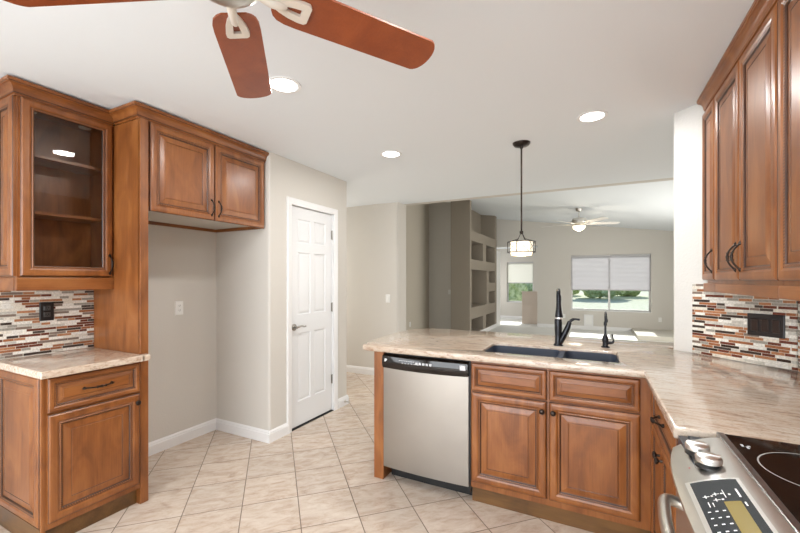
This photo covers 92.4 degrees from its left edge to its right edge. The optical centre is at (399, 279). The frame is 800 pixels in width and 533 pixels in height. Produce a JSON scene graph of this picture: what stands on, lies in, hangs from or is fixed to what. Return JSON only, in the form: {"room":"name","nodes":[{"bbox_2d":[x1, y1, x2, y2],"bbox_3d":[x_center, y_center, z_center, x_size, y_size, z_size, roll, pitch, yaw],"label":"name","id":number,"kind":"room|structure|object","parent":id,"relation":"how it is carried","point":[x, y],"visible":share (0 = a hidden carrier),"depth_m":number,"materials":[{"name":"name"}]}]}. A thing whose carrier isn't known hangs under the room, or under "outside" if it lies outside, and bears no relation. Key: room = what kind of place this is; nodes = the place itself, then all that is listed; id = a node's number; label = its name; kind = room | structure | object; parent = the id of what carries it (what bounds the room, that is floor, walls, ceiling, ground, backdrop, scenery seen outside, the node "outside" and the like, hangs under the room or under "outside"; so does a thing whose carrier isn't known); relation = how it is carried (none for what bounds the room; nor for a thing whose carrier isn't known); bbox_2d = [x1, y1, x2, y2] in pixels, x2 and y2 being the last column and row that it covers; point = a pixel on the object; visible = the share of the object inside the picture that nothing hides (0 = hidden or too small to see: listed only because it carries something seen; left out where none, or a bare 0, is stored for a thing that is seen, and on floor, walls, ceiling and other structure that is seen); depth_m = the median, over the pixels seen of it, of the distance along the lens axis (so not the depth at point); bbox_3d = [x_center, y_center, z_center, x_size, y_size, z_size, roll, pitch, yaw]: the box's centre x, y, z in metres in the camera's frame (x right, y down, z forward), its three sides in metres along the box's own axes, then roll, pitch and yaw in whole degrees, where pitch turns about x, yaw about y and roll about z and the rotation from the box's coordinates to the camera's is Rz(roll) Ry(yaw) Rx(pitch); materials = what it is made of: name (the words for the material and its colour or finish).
{"room":"kitchen","nodes":[
{"label":"kitchen","id":0,"kind":"room"},
{"bbox_2d":[23,224,215,442],"bbox_3d":[-2.925,0.146,1.131,0.240,2.440,5.366,0,0,27],"label":"wall","id":1,"kind":"structure","parent":0,"point":[181,262],"depth_m":3.21,"materials":[{"name":"grey paint"}]},
{"bbox_2d":[0,290,93,359],"bbox_3d":[-2.162,0.239,2.358,0.009,0.426,0.476,0,0,27],"label":"backsplash","id":2,"kind":"structure","parent":1,"relation":"attached to","point":[22,333],"depth_m":2.34,"materials":[{"name":"tile"}]},
{"bbox_2d":[39,302,53,320],"bbox_3d":[-2.159,0.194,2.344,0.009,0.115,0.070,0,0,27],"label":"wall outlet","id":3,"kind":"object","parent":2,"relation":"attached to","point":[46,309],"visible":1,"depth_m":2.34,"materials":[{"name":"black plastic"}]},
{"bbox_2d":[44,312,49,316],"bbox_3d":[-2.156,0.213,2.343,0.003,0.028,0.033,0,0,27],"label":"socket","id":4,"kind":"object","parent":3,"relation":"attached to","point":[46,314],"depth_m":2.34,"materials":[{"name":"black plastic"}]},
{"bbox_2d":[0,74,113,290],"bbox_3d":[-2.042,-0.500,2.277,0.296,1.123,0.511,0,0,27],"label":"upper cabinet","id":5,"kind":"object","parent":1,"relation":"attached to","point":[56,148],"visible":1,"depth_m":2.31,"materials":[{"name":"brown wood"}]},
{"bbox_2d":[35,154,100,175],"bbox_3d":[-2.068,-0.699,2.318,0.188,0.019,0.420,0,0,27],"label":"shelf","id":6,"kind":"object","parent":5,"relation":"attached to","point":[42,162],"depth_m":2.35,"materials":[{"name":"brown wood"}]},
{"bbox_2d":[35,211,100,223],"bbox_3d":[-2.068,-0.379,2.318,0.188,0.019,0.420,0,0,27],"label":"shelf","id":7,"kind":"object","parent":5,"relation":"attached to","point":[40,216],"depth_m":2.35,"materials":[{"name":"brown wood"}]},
{"bbox_2d":[78,126,90,129],"bbox_3d":[-2.010,-0.968,2.446,0.064,0.007,0.064,0,0,27],"label":"puck light","id":8,"kind":"object","parent":5,"relation":"on","point":[81,127],"depth_m":2.45,"materials":[{"name":"white plastic"}]},
{"bbox_2d":[175,301,182,314],"bbox_3d":[-1.836,0.236,3.189,0.009,0.115,0.070,0,0,27],"label":"wall outlet","id":9,"kind":"object","parent":1,"relation":"attached to","point":[178,304],"visible":1,"depth_m":3.18,"materials":[{"name":"white plastic"}]},
{"bbox_2d":[148,418,287,455],"bbox_3d":[-1.550,1.316,3.024,0.669,0.100,1.147,0,0,27],"label":"baseboard","id":10,"kind":"structure","parent":1,"relation":"attached to","point":[258,434],"depth_m":3.28,"materials":[{"name":"white wood"}]},
{"bbox_2d":[216,152,346,430],"bbox_3d":[-2.073,0.146,4.343,2.770,2.440,1.134,0,0,27],"label":"wall","id":11,"kind":"structure","parent":0,"point":[251,265],"depth_m":3.35,"materials":[{"name":"grey paint"}]},
{"bbox_2d":[292,206,332,427],"bbox_3d":[-0.843,0.341,3.731,0.088,2.026,0.629,0,0,27],"label":"door","id":12,"kind":"structure","parent":11,"relation":"in","point":[312,233],"depth_m":3.71,"materials":[{"name":"white"}]},
{"bbox_2d":[287,196,337,433],"bbox_3d":[-0.859,0.315,3.734,0.086,2.102,0.744,0,0,27],"label":"trim","id":13,"kind":"structure","parent":11,"relation":"attached to","point":[291,201],"depth_m":3.68,"materials":[{"name":"white wood"}]},
{"bbox_2d":[292,410,333,430],"bbox_3d":[-0.884,1.363,3.747,0.110,0.006,0.630,0,0,27],"label":"trim","id":14,"kind":"structure","parent":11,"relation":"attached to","point":[329,411],"depth_m":3.70,"materials":[{"name":"black"}]},
{"bbox_2d":[338,395,348,408],"bbox_3d":[-0.956,1.316,4.318,0.783,0.100,0.193,0,0,27],"label":"baseboard","id":15,"kind":"structure","parent":11,"relation":"attached to","point":[341,403],"depth_m":4.13,"materials":[{"name":"white wood"}]},
{"bbox_2d":[0,318,673,532],"bbox_3d":[1.511,1.416,5.402,8.200,0.100,17.000,0,0,27],"label":"floor","id":16,"kind":"structure","parent":0,"point":[317,477],"depth_m":2.47,"materials":[{"name":"tile"}]},
{"bbox_2d":[0,362,140,532],"bbox_3d":[-1.900,0.928,2.225,0.596,0.876,0.474,0,0,27],"label":"base cabinet","id":17,"kind":"object","parent":16,"relation":"on","point":[70,444],"visible":0.97,"depth_m":2.05,"materials":[{"name":"brown wood"}]},
{"bbox_2d":[0,347,150,379],"bbox_3d":[-1.897,0.471,2.233,0.595,0.038,0.520,0,0,27],"label":"countertop","id":18,"kind":"structure","parent":17,"relation":"on","point":[55,364],"depth_m":2.12,"materials":[{"name":"beige stone"}]},
{"bbox_2d":[94,101,268,503],"bbox_3d":[-1.624,0.152,2.889,0.659,2.428,1.052,0,0,27],"label":"upper cabinet","id":19,"kind":"object","parent":16,"relation":"on","point":[169,170],"visible":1,"depth_m":2.47,"materials":[{"name":"brown wood"}]},
{"bbox_2d":[374,351,391,478],"bbox_3d":[-0.017,0.928,2.916,0.096,0.876,0.615,0,0,27],"label":"end panel","id":20,"kind":"object","parent":16,"relation":"on","point":[381,471],"visible":0.23,"depth_m":2.64,"materials":[{"name":"brown wood"}]},
{"bbox_2d":[382,353,471,494],"bbox_3d":[0.281,0.932,2.720,0.604,0.868,0.616,0,0,27],"label":"dishwasher","id":21,"kind":"object","parent":16,"relation":"on","point":[427,400],"visible":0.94,"depth_m":2.45,"materials":[{"name":"silver metal"}]},
{"bbox_2d":[471,361,650,532],"bbox_3d":[1.112,0.928,2.316,1.236,0.876,0.653,0,0,27],"label":"base cabinet","id":22,"kind":"object","parent":16,"relation":"on","point":[569,448],"visible":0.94,"depth_m":2.10,"materials":[{"name":"brown wood"}]},
{"bbox_2d":[363,328,799,444],"bbox_3d":[0.806,0.471,2.264,2.411,0.038,1.903,0,0,27],"label":"countertop","id":23,"kind":"structure","parent":22,"relation":"on","point":[697,395],"depth_m":1.91,"materials":[{"name":"beige stone"}]},
{"bbox_2d":[486,345,617,362],"bbox_3d":[0.935,0.577,2.417,0.762,0.217,0.348,0,0,27],"label":"sink","id":24,"kind":"object","parent":23,"relation":"in","point":[591,356],"visible":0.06,"depth_m":2.55,"materials":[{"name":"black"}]},
{"bbox_2d":[553,289,579,345],"bbox_3d":[1.105,0.256,2.552,0.167,0.392,0.181,0,0,27],"label":"kitchen faucet","id":25,"kind":"object","parent":23,"relation":"on","point":[560,336],"visible":1,"depth_m":2.59,"materials":[{"name":"black metal"}]},
{"bbox_2d":[601,311,613,347],"bbox_3d":[1.359,0.331,2.536,0.101,0.243,0.074,0,0,-34],"label":"water tap","id":26,"kind":"object","parent":23,"relation":"on","point":[605,340],"visible":1,"depth_m":2.54,"materials":[{"name":"black metal"}]},
{"bbox_2d":[650,392,677,532],"bbox_3d":[1.332,0.928,1.415,0.686,0.876,0.870,0,0,27],"label":"base cabinet","id":27,"kind":"object","parent":16,"relation":"on","point":[663,441],"visible":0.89,"depth_m":1.60,"materials":[{"name":"brown wood"}]},
{"bbox_2d":[657,432,799,532],"bbox_3d":[0.930,0.874,0.697,0.752,0.884,0.766,0,0,27],"label":"stove","id":28,"kind":"object","parent":16,"relation":"on","point":[725,483],"visible":1,"depth_m":0.88,"materials":[{"name":"silver metal"}]},
{"bbox_2d":[716,432,799,532],"bbox_3d":[1.010,0.460,0.656,0.571,0.026,0.766,0,0,27],"label":"cooktop","id":29,"kind":"object","parent":28,"relation":"in","point":[771,468],"depth_m":0.90,"materials":[{"name":"black glass"}]},
{"bbox_2d":[347,202,405,367],"bbox_3d":[-1.200,0.146,6.061,2.770,2.440,0.280,0,0,27],"label":"wall","id":30,"kind":"structure","parent":0,"point":[376,233],"depth_m":5.50,"materials":[{"name":"grey paint"}]},
{"bbox_2d":[347,365,373,374],"bbox_3d":[-1.152,1.316,6.029,2.683,0.100,0.293,0,0,27],"label":"baseboard","id":31,"kind":"structure","parent":30,"relation":"attached to","point":[354,369],"depth_m":5.57,"materials":[{"name":"white wood"}]},
{"bbox_2d":[386,294,389,302],"bbox_3d":[-0.171,0.266,5.375,0.070,0.115,0.010,0,0,27],"label":"light switch","id":32,"kind":"object","parent":30,"relation":"attached to","point":[387,295],"visible":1,"depth_m":5.37,"materials":[{"name":"white plastic"}]},
{"bbox_2d":[0,0,753,230],"bbox_3d":[1.035,-1.644,4.466,8.200,1.201,14.900,0,0,27],"label":"ceiling","id":33,"kind":"structure","parent":0,"point":[498,74],"depth_m":2.14,"materials":[{"name":"white paint"}]},
{"bbox_2d":[4,0,434,97],"bbox_3d":[-0.458,-0.924,0.953,1.253,0.360,1.229,0,0,27],"label":"ceiling fan","id":34,"kind":"object","parent":33,"relation":"hanging from","point":[238,35],"visible":1,"depth_m":1.20,"materials":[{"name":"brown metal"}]},
{"bbox_2d":[269,76,300,93],"bbox_3d":[-0.640,-1.071,2.115,0.184,0.006,0.184,0,0,27],"label":"recessed light","id":35,"kind":"object","parent":33,"relation":"in","point":[281,84],"visible":0.91,"depth_m":2.11,"materials":[{"name":"white"}]},
{"bbox_2d":[380,150,401,157],"bbox_3d":[-0.076,-1.071,3.278,0.184,0.006,0.184,0,0,27],"label":"recessed light","id":36,"kind":"object","parent":33,"relation":"in","point":[390,153],"visible":1,"depth_m":3.28,"materials":[{"name":"white"}]},
{"bbox_2d":[507,140,535,255],"bbox_3d":[0.955,-0.630,3.014,0.218,0.888,0.218,0,0,27],"label":"pendant lamp","id":37,"kind":"object","parent":33,"relation":"hanging from","point":[524,247],"visible":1,"depth_m":2.97,"materials":[{"name":"black metal"}]},
{"bbox_2d":[511,253,531,255],"bbox_3d":[0.955,-0.193,3.014,0.158,0.014,0.158,0,0,27],"label":"diffuser","id":38,"kind":"object","parent":37,"relation":"attached to","point":[512,254],"depth_m":2.97,"materials":[{"name":"beige glass"}]},
{"bbox_2d":[545,208,619,230],"bbox_3d":[3.787,-1.273,8.125,1.532,0.498,1.481,0,0,27],"label":"ceiling fan","id":39,"kind":"object","parent":33,"relation":"hanging from","point":[578,222],"visible":0.98,"depth_m":7.97,"materials":[{"name":"silver metal"}]},
{"bbox_2d":[577,110,607,122],"bbox_3d":[1.264,-1.071,2.524,0.184,0.006,0.184,0,0,27],"label":"recessed light","id":40,"kind":"object","parent":33,"relation":"in","point":[592,116],"visible":1,"depth_m":2.52,"materials":[{"name":"white"}]},
{"bbox_2d":[406,204,428,329],"bbox_3d":[-0.203,-0.484,8.011,0.120,3.700,4.100,0,0,27],"label":"wall","id":41,"kind":"structure","parent":0,"point":[417,216],"depth_m":9.10,"materials":[{"name":"beige paint"}]},
{"bbox_2d":[429,202,450,328],"bbox_3d":[1.126,-0.484,9.590,0.820,3.700,0.120,0,0,27],"label":"wall","id":42,"kind":"structure","parent":0,"point":[439,213],"depth_m":9.58,"materials":[{"name":"grey paint"}]},
{"bbox_2d":[451,200,496,330],"bbox_3d":[1.985,-0.484,10.001,0.460,3.700,2.650,0,0,27],"label":"niches","id":43,"kind":"object","parent":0,"point":[473,234],"visible":0.83,"depth_m":9.18,"materials":[{"name":"brown paint"}]},
{"bbox_2d":[481,323,496,330],"bbox_3d":[2.196,1.316,9.893,0.013,0.100,2.650,0,0,27],"label":"baseboard","id":44,"kind":"structure","parent":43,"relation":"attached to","point":[494,325],"depth_m":10.38,"materials":[{"name":"white wood"}]},
{"bbox_2d":[497,248,536,315],"bbox_3d":[2.941,0.116,12.964,3.900,2.500,2.020,0,0,27],"label":"wall","id":45,"kind":"structure","parent":0,"point":[506,308],"depth_m":13.44,"materials":[{"name":"grey paint"}]},
{"bbox_2d":[500,315,521,318],"bbox_3d":[4.027,1.316,13.313,1.920,0.100,0.013,0,0,27],"label":"baseboard","id":46,"kind":"structure","parent":45,"relation":"attached to","point":[501,316],"depth_m":13.38,"materials":[{"name":"white wood"}]},
{"bbox_2d":[507,262,532,302],"bbox_3d":[4.178,0.091,13.317,0.905,1.418,0.150,0,0,27],"label":"window","id":47,"kind":"structure","parent":45,"relation":"in","point":[517,272],"depth_m":13.33,"materials":[{"name":"white"}]},
{"bbox_2d":[507,262,532,282],"bbox_3d":[4.171,-0.242,13.304,0.877,0.746,0.040,0,0,27],"label":"cellular shade","id":48,"kind":"object","parent":47,"relation":"attached to","point":[517,272],"depth_m":13.31,"materials":[{"name":"white fabric"}]},
{"bbox_2d":[521,291,536,323],"bbox_3d":[4.048,0.866,11.863,0.550,1.000,0.160,0,0,27],"label":"wall","id":49,"kind":"structure","parent":0,"point":[529,298],"depth_m":11.82,"materials":[{"name":"beige paint"}]},
{"bbox_2d":[404,178,673,205],"bbox_3d":[1.266,-1.704,4.920,8.200,1.260,0.120,0,0,27],"label":"wall header","id":50,"kind":"structure","parent":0,"point":[664,179],"depth_m":4.62,"materials":[{"name":"grey paint"}]},
{"bbox_2d":[497,219,673,331],"bbox_3d":[4.355,-0.484,11.001,8.200,3.700,0.200,0,0,27],"label":"wall","id":51,"kind":"structure","parent":0,"point":[556,245],"depth_m":10.45,"materials":[{"name":"grey paint"}]},
{"bbox_2d":[497,251,499,325],"bbox_3d":[2.879,0.266,11.335,0.065,2.200,0.500,0,0,27],"label":"trim","id":52,"kind":"structure","parent":51,"relation":"attached to","point":[498,252],"depth_m":11.32,"materials":[{"name":"white"}]},
{"bbox_2d":[537,323,630,331],"bbox_3d":[5.007,1.316,10.550,2.330,0.100,0.013,0,0,27],"label":"baseboard","id":53,"kind":"structure","parent":51,"relation":"attached to","point":[538,324],"depth_m":10.45,"materials":[{"name":"white wood"}]},
{"bbox_2d":[584,314,592,325],"bbox_3d":[5.152,1.109,10.472,0.230,0.305,0.020,0,0,27],"label":"pet door","id":54,"kind":"structure","parent":51,"relation":"in","point":[588,319],"depth_m":10.47,"materials":[{"name":"white"}]},
{"bbox_2d":[571,254,650,312],"bbox_3d":[5.630,0.092,10.314,1.895,1.527,0.150,0,0,27],"label":"window","id":55,"kind":"structure","parent":51,"relation":"in","point":[619,272],"depth_m":10.28,"materials":[{"name":"white"}]},
{"bbox_2d":[571,255,608,289],"bbox_3d":[5.204,-0.189,10.513,0.927,0.959,0.040,0,0,27],"label":"cellular shade","id":56,"kind":"object","parent":55,"relation":"attached to","point":[588,272],"depth_m":10.51,"materials":[{"name":"grey fabric"}]},
{"bbox_2d":[609,254,650,290],"bbox_3d":[6.040,-0.189,10.088,0.932,0.959,0.040,0,0,27],"label":"cellular shade","id":57,"kind":"object","parent":55,"relation":"attached to","point":[627,272],"depth_m":10.08,"materials":[{"name":"grey fabric"}]},
{"bbox_2d":[632,328,673,341],"bbox_3d":[6.498,1.316,8.970,1.740,0.100,1.480,0,0,27],"label":"floor","id":58,"kind":"structure","parent":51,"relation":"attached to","point":[640,334],"depth_m":8.84,"materials":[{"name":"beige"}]},
{"bbox_2d":[674,104,792,370],"bbox_3d":[1.925,0.146,2.204,0.120,2.440,0.657,0,0,-18],"label":"wall","id":59,"kind":"structure","parent":0,"point":[688,121],"depth_m":2.40,"materials":[{"name":"grey paint"}]},
{"bbox_2d":[697,82,717,291],"bbox_3d":[1.855,-0.501,2.133,0.306,1.139,0.260,0,0,27],"label":"upper cabinet","id":60,"kind":"object","parent":59,"relation":"attached to","point":[706,99],"visible":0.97,"depth_m":2.17,"materials":[{"name":"brown wood"}]},
{"bbox_2d":[692,284,797,370],"bbox_3d":[1.883,0.239,2.125,0.009,0.426,0.501,0,0,-18],"label":"backsplash","id":61,"kind":"structure","parent":59,"relation":"attached to","point":[719,320],"depth_m":2.13,"materials":[{"name":"tile"}]},
{"bbox_2d":[747,313,784,338],"bbox_3d":[1.911,0.240,2.007,0.010,0.118,0.162,0,0,-18],"label":"outlet switch plate","id":62,"kind":"object","parent":61,"relation":"attached to","point":[766,325],"visible":1,"depth_m":2.00,"materials":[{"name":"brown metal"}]},
{"bbox_3d":[0.774,0.146,-0.629,0.150,2.440,5.580,0,0,27],"label":"wall","id":63,"kind":"structure","parent":0,"visible":0},
{"bbox_2d":[708,0,783,298],"bbox_3d":[1.637,-0.501,1.650,0.355,1.139,0.797,0,0,27],"label":"upper cabinet","id":64,"kind":"object","parent":63,"relation":"attached to","point":[744,81],"visible":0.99,"depth_m":1.59,"materials":[{"name":"brown wood"}]},
{"bbox_2d":[778,0,799,300],"bbox_3d":[1.276,-0.501,0.941,0.355,1.139,0.793,0,0,27],"label":"upper cabinet","id":65,"kind":"object","parent":63,"relation":"attached to","point":[788,10],"visible":1,"depth_m":1.29,"materials":[{"name":"brown wood"}]},
{"bbox_2d":[798,301,799,371],"bbox_3d":[1.425,0.229,0.829,0.009,0.446,2.369,0,0,27],"label":"backsplash","id":66,"kind":"structure","parent":63,"relation":"attached to","point":[798,301],"depth_m":1.88,"materials":[{"name":"tile"}]},
{"label":"outside","id":67,"kind":"structure","parent":0,"visible":0},
{"bbox_2d":[573,290,648,309],"bbox_3d":[23.101,1.566,45.468,120.000,0.100,78.000,0,0,27],"label":"yard","id":68,"kind":"structure","parent":67,"point":[641,301],"depth_m":25.38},
{"bbox_2d":[509,283,527,300],"bbox_3d":[5.127,0.365,18.578,1.944,2.301,1.965,0,0,27],"label":"bush","id":69,"kind":"object","parent":68,"relation":"on","point":[515,294],"visible":0.2,"depth_m":18.09,"materials":[{"name":"green plant"}]},
{"bbox_2d":[526,283,532,290],"bbox_3d":[11.247,-0.335,33.817,4.609,3.701,3.938,0,0,27],"label":"bush","id":70,"kind":"object","parent":68,"relation":"on","point":[529,285],"visible":0.05,"depth_m":32.07,"materials":[{"name":"green plant"}]},
{"bbox_2d":[581,290,625,298],"bbox_3d":[15.867,-0.344,30.718,3.835,3.719,3.963,0,0,-35],"label":"bush","id":71,"kind":"object","parent":68,"relation":"on","point":[588,293],"visible":0.05,"depth_m":30.41,"materials":[{"name":"green plant"}]},
{"bbox_2d":[619,291,640,295],"bbox_3d":[20.492,-0.252,35.259,3.658,3.536,4.073,0,0,27],"label":"bush","id":72,"kind":"object","parent":68,"relation":"on","point":[627,293],"visible":0.02,"depth_m":34.20,"materials":[{"name":"green plant"}]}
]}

